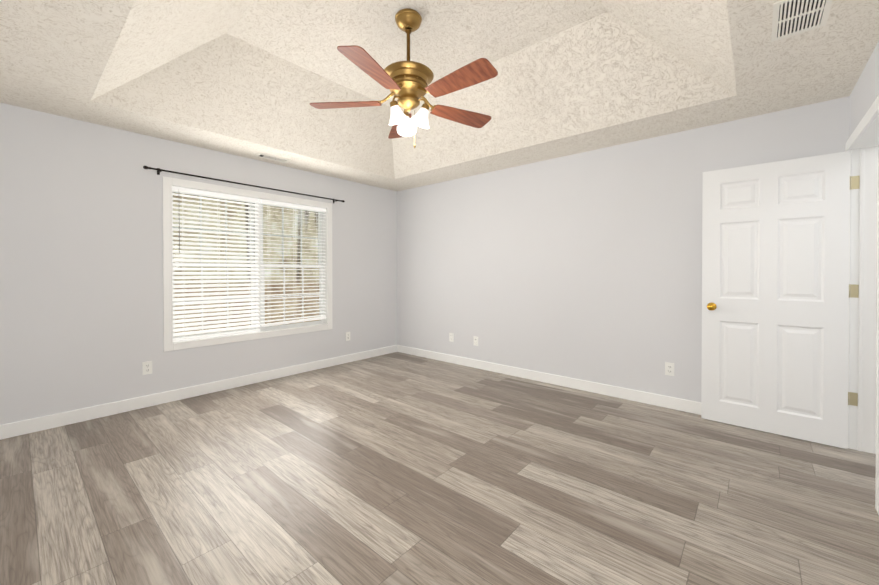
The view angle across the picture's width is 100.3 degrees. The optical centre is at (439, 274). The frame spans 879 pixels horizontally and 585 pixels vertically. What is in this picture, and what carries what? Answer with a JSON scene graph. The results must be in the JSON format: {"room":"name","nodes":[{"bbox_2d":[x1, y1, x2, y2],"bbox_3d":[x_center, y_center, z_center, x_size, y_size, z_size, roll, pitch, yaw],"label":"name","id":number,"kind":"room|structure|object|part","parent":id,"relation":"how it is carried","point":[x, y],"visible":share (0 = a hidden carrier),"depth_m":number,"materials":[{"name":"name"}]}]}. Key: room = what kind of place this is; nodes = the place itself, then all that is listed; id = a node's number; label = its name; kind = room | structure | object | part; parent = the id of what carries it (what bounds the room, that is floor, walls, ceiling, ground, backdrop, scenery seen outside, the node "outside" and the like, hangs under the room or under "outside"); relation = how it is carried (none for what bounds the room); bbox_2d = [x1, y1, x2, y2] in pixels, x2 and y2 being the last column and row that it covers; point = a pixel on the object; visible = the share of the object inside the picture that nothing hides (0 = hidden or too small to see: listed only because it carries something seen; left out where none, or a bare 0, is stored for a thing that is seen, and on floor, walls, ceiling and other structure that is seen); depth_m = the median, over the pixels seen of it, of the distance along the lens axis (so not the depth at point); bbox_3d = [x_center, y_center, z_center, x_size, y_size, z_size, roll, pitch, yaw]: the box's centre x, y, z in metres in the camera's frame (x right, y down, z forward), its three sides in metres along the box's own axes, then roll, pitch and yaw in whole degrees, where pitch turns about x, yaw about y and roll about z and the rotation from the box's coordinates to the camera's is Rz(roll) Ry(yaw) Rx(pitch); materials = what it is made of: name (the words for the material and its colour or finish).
{"room":"empty bedroom","nodes":[
{"label":"empty bedroom","id":0,"kind":"room"},
{"bbox_2d":[0,103,396,424],"bbox_3d":[-2.104,-0.338,3.999,0.160,3.030,4.605,0,1,41],"label":"wall","id":1,"kind":"structure","parent":0,"point":[81,264],"depth_m":3.12,"materials":[{"name":"paint"}]},
{"bbox_2d":[142,361,151,374],"bbox_3d":[-2.616,0.833,3.287,0.008,0.114,0.070,0,1,41],"label":"electrical outlet","id":2,"kind":"object","parent":1,"relation":"attached to","point":[147,367],"visible":1,"depth_m":3.28,"materials":[{"name":"white plastic"}]},
{"bbox_2d":[0,345,395,439],"bbox_3d":[-2.035,1.125,3.954,0.018,0.105,4.230,0,1,41],"label":"baseboard","id":3,"kind":"structure","parent":1,"relation":"attached to","point":[19,428],"depth_m":3.37,"materials":[{"name":"white wood"}]},
{"bbox_2d":[143,166,344,202],"bbox_3d":[-1.932,-0.948,4.002,0.091,0.060,2.068,0,1,41],"label":"curtain rod","id":4,"kind":"object","parent":1,"relation":"attached to","point":[159,170],"visible":1,"depth_m":3.71,"materials":[{"name":"brown metal"}]},
{"bbox_2d":[162,176,331,351],"bbox_3d":[-2.015,-0.105,4.086,0.184,1.607,1.770,0,1,41],"label":"window","id":5,"kind":"structure","parent":1,"relation":"in","point":[168,183],"depth_m":4.07,"materials":[{"name":"white"}]},
{"bbox_2d":[172,186,259,341],"bbox_3d":[-2.261,-0.103,3.758,0.056,1.461,0.804,0,1,41],"label":"window blind","id":6,"kind":"object","parent":5,"relation":"attached to","point":[209,194],"visible":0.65,"depth_m":3.72,"materials":[{"name":"white plastic"}]},
{"bbox_2d":[179,217,179,252],"bbox_3d":[-2.462,-0.512,3.471,0.011,0.600,0.006,0,1,41],"label":"blind wand","id":7,"kind":"object","parent":6,"relation":"hanging from","point":[179,234],"visible":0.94,"depth_m":3.47,"materials":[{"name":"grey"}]},
{"bbox_3d":[-2.049,-0.105,4.116,0.004,1.447,1.610,0,1,41],"label":"glass","id":8,"kind":"part","parent":5,"relation":"part of","materials":[{"name":"clear glass"}]},
{"bbox_2d":[259,199,325,326],"bbox_3d":[-1.726,-0.132,4.377,0.056,1.413,0.804,0,1,41],"label":"window blind","id":9,"kind":"object","parent":5,"relation":"attached to","point":[289,205],"visible":1,"depth_m":4.34,"materials":[{"name":"white plastic"}]},
{"bbox_2d":[346,332,349,340],"bbox_3d":[-1.221,0.821,4.901,0.008,0.114,0.070,0,1,41],"label":"electrical outlet","id":10,"kind":"object","parent":1,"relation":"attached to","point":[347,336],"visible":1,"depth_m":4.89,"materials":[{"name":"white plastic"}]},
{"bbox_2d":[0,352,878,584],"bbox_3d":[0.269,1.253,1.962,6.430,0.120,4.605,0,1,41],"label":"floor","id":11,"kind":"structure","parent":0,"point":[397,468],"depth_m":2.01,"materials":[{"name":"laminate"}]},
{"bbox_2d":[0,0,878,190],"bbox_3d":[-0.299,-1.528,2.431,4.610,0.575,4.285,0,1,41],"label":"ceiling","id":12,"kind":"structure","parent":0,"point":[250,79],"depth_m":2.71,"materials":[{"name":"beige paint"}]},
{"bbox_2d":[254,153,290,162],"bbox_3d":[-1.778,-1.246,3.918,0.140,0.012,0.330,0,1,41],"label":"ceiling vent","id":13,"kind":"object","parent":12,"relation":"in","point":[272,157],"visible":1,"depth_m":3.90,"materials":[{"name":"white metal"}]},
{"bbox_2d":[310,8,497,147],"bbox_3d":[-0.177,-1.319,2.489,1.264,0.894,1.325,0,1,41],"label":"ceiling fan","id":14,"kind":"object","parent":12,"relation":"hanging from","point":[407,82],"visible":1,"depth_m":2.43,"materials":[{"name":"brown wood"}]},
{"bbox_2d":[771,0,832,41],"bbox_3d":[1.710,-1.231,1.738,0.200,0.008,0.360,0,1,41],"label":"ceiling vent","id":15,"kind":"object","parent":12,"relation":"in","point":[792,17],"visible":1,"depth_m":1.75,"materials":[{"name":"white metal"}]},
{"bbox_2d":[397,96,849,401],"bbox_3d":[1.214,-0.338,4.069,4.770,3.030,0.160,0,1,41],"label":"wall","id":16,"kind":"structure","parent":0,"point":[586,266],"depth_m":3.72,"materials":[{"name":"paint"}]},
{"bbox_2d":[449,333,453,341],"bbox_3d":[0.158,0.831,4.880,0.070,0.114,0.008,0,1,41],"label":"electrical outlet","id":17,"kind":"object","parent":16,"relation":"attached to","point":[451,337],"visible":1,"depth_m":4.88,"materials":[{"name":"white plastic"}]},
{"bbox_2d":[474,336,477,345],"bbox_3d":[0.457,0.833,4.622,0.070,0.114,0.008,0,1,41],"label":"electrical outlet","id":18,"kind":"object","parent":16,"relation":"attached to","point":[475,341],"visible":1,"depth_m":4.62,"materials":[{"name":"white plastic"}]},
{"bbox_2d":[396,345,700,414],"bbox_3d":[1.097,1.124,4.068,4.610,0.105,0.014,0,1,41],"label":"baseboard","id":19,"kind":"structure","parent":16,"relation":"attached to","point":[674,403],"depth_m":3.83,"materials":[{"name":"white wood"}]},
{"bbox_2d":[665,362,673,375],"bbox_3d":[2.040,0.835,3.254,0.070,0.114,0.008,0,1,41],"label":"electrical outlet","id":20,"kind":"object","parent":16,"relation":"attached to","point":[669,369],"visible":1,"depth_m":3.25,"materials":[{"name":"white plastic"}]},
{"bbox_2d":[849,41,878,136],"bbox_3d":[1.490,-0.313,0.894,0.120,3.030,4.285,0,1,41],"label":"wall","id":21,"kind":"structure","parent":0,"point":[864,94],"depth_m":2.17,"materials":[{"name":"paint"}]},
{"bbox_2d":[845,95,878,514],"bbox_3d":[2.564,0.137,2.140,0.156,2.110,0.998,0,1,41],"label":"door frame","id":22,"kind":"structure","parent":21,"relation":"attached to","point":[862,144],"depth_m":2.46,"materials":[{"name":"white wood"}]},
{"bbox_2d":[701,151,859,448],"bbox_3d":[2.489,0.171,2.742,0.860,2.017,0.169,0,1,41],"label":"door","id":23,"kind":"structure","parent":22,"relation":"attached to","point":[775,276],"depth_m":2.71,"materials":[{"name":"white wood"}]},
{"bbox_3d":[2.213,0.256,2.981,0.064,0.064,0.169,0,1,41],"label":"knob","id":24,"kind":"part","parent":23,"relation":"part of","materials":[{"name":"gold metal"}]},
{"bbox_3d":[2.784,0.109,2.495,0.011,1.560,0.040,0,1,41],"label":"door hinges","id":25,"kind":"part","parent":23,"relation":"part of","materials":[{"name":"gold metal"}]},
{"bbox_3d":[2.815,0.109,2.490,0.038,1.558,0.002,0,1,41],"label":"door jamb hinge leaves","id":26,"kind":"part","parent":23,"relation":"part of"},
{"label":"outside","id":27,"kind":"structure","parent":0,"visible":0},
{"bbox_2d":[173,193,318,336],"bbox_3d":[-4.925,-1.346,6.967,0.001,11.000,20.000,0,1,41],"label":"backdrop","id":28,"kind":"structure","parent":27,"point":[293,229],"depth_m":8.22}
]}

